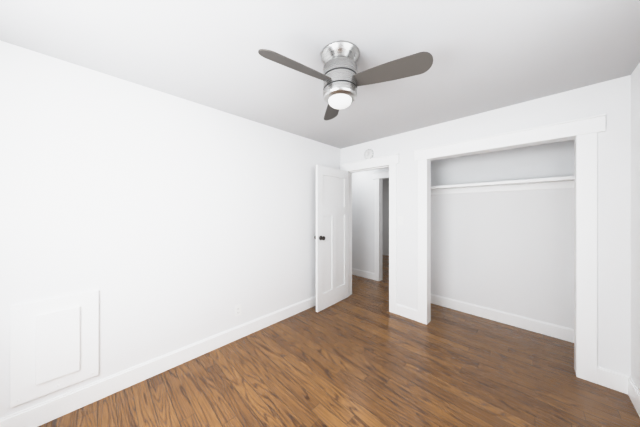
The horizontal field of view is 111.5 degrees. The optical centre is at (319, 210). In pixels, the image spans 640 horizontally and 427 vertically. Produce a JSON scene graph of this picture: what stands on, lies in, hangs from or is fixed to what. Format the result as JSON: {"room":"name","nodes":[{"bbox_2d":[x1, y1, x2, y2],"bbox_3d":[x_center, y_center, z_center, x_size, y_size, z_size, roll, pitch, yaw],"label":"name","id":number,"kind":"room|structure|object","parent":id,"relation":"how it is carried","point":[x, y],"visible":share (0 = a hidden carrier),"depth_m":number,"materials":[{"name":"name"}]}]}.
{"room":"empty bedroom","nodes":[
{"label":"empty bedroom","id":0,"kind":"room"},
{"bbox_2d":[0,41,340,418],"bbox_3d":[-0.962,0.185,2.398,0.120,2.430,3.840,0,0,45],"label":"wall","id":1,"kind":"structure","parent":0,"point":[163,223],"depth_m":1.79,"materials":[{"name":"paint"}]},
{"bbox_2d":[10,290,98,407],"bbox_3d":[-1.764,0.900,1.470,0.036,0.620,0.380,0,0,45],"label":"access panel","id":2,"kind":"object","parent":1,"relation":"attached to","point":[54,344],"visible":1,"depth_m":1.44,"materials":[{"name":"white paint"}]},
{"bbox_2d":[0,296,315,426],"bbox_3d":[-0.914,1.330,2.351,0.015,0.140,3.600,0,0,44],"label":"baseboard","id":3,"kind":"structure","parent":1,"relation":"attached to","point":[42,413],"depth_m":1.75,"materials":[{"name":"white paint"}]},
{"bbox_2d":[235,304,240,316],"bbox_3d":[-0.893,1.090,2.378,0.007,0.115,0.070,0,0,45],"label":"electrical outlet","id":4,"kind":"object","parent":1,"relation":"attached to","point":[237,310],"visible":1,"depth_m":2.37,"materials":[{"name":"white plastic"}]},
{"bbox_2d":[0,0,639,148],"bbox_3d":[0.739,-1.080,3.166,4.670,0.100,7.320,0,0,45],"label":"ceiling","id":5,"kind":"structure","parent":0,"point":[488,55],"depth_m":1.39,"materials":[{"name":"paint"}]},
{"bbox_2d":[258,41,432,119],"bbox_3d":[0.111,-0.860,1.361,0.954,0.341,0.923,0,0,45],"label":"ceiling fan","id":6,"kind":"object","parent":5,"relation":"hanging from","point":[341,78],"visible":1,"depth_m":1.34,"materials":[{"name":"silver metal"}]},
{"bbox_2d":[38,255,639,426],"bbox_3d":[0.739,1.450,3.166,4.670,0.100,7.320,0,0,45],"label":"floor","id":7,"kind":"structure","parent":0,"point":[361,355],"depth_m":1.78,"materials":[{"name":"brown wood"}]},
{"bbox_2d":[352,167,388,272],"bbox_3d":[0.938,0.185,4.638,2.650,2.430,0.120,0,0,45],"label":"wall","id":8,"kind":"structure","parent":0,"point":[363,220],"depth_m":4.58,"materials":[{"name":"paint"}]},
{"bbox_2d":[352,268,374,279],"bbox_3d":[0.523,1.330,4.951,1.620,0.140,0.015,0,0,44],"label":"baseboard","id":9,"kind":"structure","parent":8,"relation":"attached to","point":[364,274],"depth_m":4.55,"materials":[{"name":"white paint"}]},
{"bbox_2d":[373,170,388,280],"bbox_3d":[1.436,0.318,4.039,1.040,2.164,0.038,0,0,45],"label":"door frame","id":10,"kind":"structure","parent":8,"relation":"attached to","point":[377,176],"depth_m":4.33,"materials":[{"name":"white paint"}]},
{"bbox_2d":[382,179,388,255],"bbox_3d":[3.305,0.185,5.692,4.550,2.430,0.120,0,0,44],"label":"wall","id":11,"kind":"structure","parent":0,"point":[385,216],"depth_m":6.83,"materials":[{"name":"paint"}]},
{"bbox_2d":[341,75,630,375],"bbox_3d":[1.394,0.185,2.691,2.830,2.430,0.120,0,0,45],"label":"wall","id":12,"kind":"structure","parent":0,"point":[611,99],"depth_m":1.76,"materials":[{"name":"paint"}]},
{"bbox_2d":[314,165,348,311],"bbox_3d":[0.212,0.383,3.252,0.175,2.018,0.746,0,0,45],"label":"door","id":13,"kind":"structure","parent":12,"relation":"in","point":[331,237],"depth_m":3.21,"materials":[{"name":"white paint"}]},
{"bbox_2d":[339,153,398,313],"bbox_3d":[0.745,0.318,3.329,1.020,2.164,0.196,0,0,45],"label":"door frame","id":14,"kind":"structure","parent":12,"relation":"attached to","point":[391,160],"depth_m":3.01,"materials":[{"name":"white paint"}]},
{"bbox_2d":[364,149,373,158],"bbox_3d":[0.720,-0.836,3.239,0.160,0.160,0.043,0,0,45],"label":"smoke detector","id":15,"kind":"object","parent":12,"relation":"attached to","point":[368,153],"visible":0.83,"depth_m":3.21,"materials":[{"name":"white plastic"}]},
{"bbox_2d":[396,304,417,321],"bbox_3d":[1.134,1.330,2.852,0.285,0.140,0.015,0,0,44],"label":"baseboard","id":16,"kind":"structure","parent":12,"relation":"attached to","point":[401,310],"depth_m":2.84,"materials":[{"name":"white paint"}]},
{"bbox_2d":[414,113,605,383],"bbox_3d":[1.786,0.375,2.305,1.230,2.050,0.122,0,0,44],"label":"door frame","id":17,"kind":"structure","parent":12,"relation":"attached to","point":[429,221],"depth_m":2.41,"materials":[{"name":"white paint"}]},
{"bbox_2d":[431,140,573,328],"bbox_3d":[2.301,0.185,2.780,1.660,2.430,0.120,0,0,45],"label":"wall","id":18,"kind":"structure","parent":0,"point":[511,252],"depth_m":2.68,"materials":[{"name":"paint"}]},
{"bbox_2d":[431,294,573,342],"bbox_3d":[2.056,1.330,2.530,1.660,0.140,0.580,0,0,45],"label":"baseboard","id":19,"kind":"structure","parent":18,"relation":"attached to","point":[551,330],"depth_m":2.67,"materials":[{"name":"white paint"}]},
{"bbox_2d":[431,176,573,194],"bbox_3d":[2.153,-0.287,2.629,1.660,0.095,0.304,0,0,45],"label":"closet shelf","id":20,"kind":"object","parent":18,"relation":"attached to","point":[545,183],"visible":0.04,"depth_m":2.60,"materials":[{"name":"white paint"}]},
{"bbox_2d":[631,63,639,391],"bbox_3d":[1.387,0.185,0.580,0.120,2.430,4.540,0,0,45],"label":"wall","id":21,"kind":"structure","parent":0,"point":[635,225],"depth_m":1.58,"materials":[{"name":"paint"}]},
{"bbox_2d":[616,372,639,416],"bbox_3d":[1.085,1.330,0.386,0.040,0.140,3.600,0,0,44],"label":"baseboard","id":22,"kind":"structure","parent":21,"relation":"attached to","point":[625,384],"depth_m":1.63,"materials":[{"name":"white paint"}]}
]}

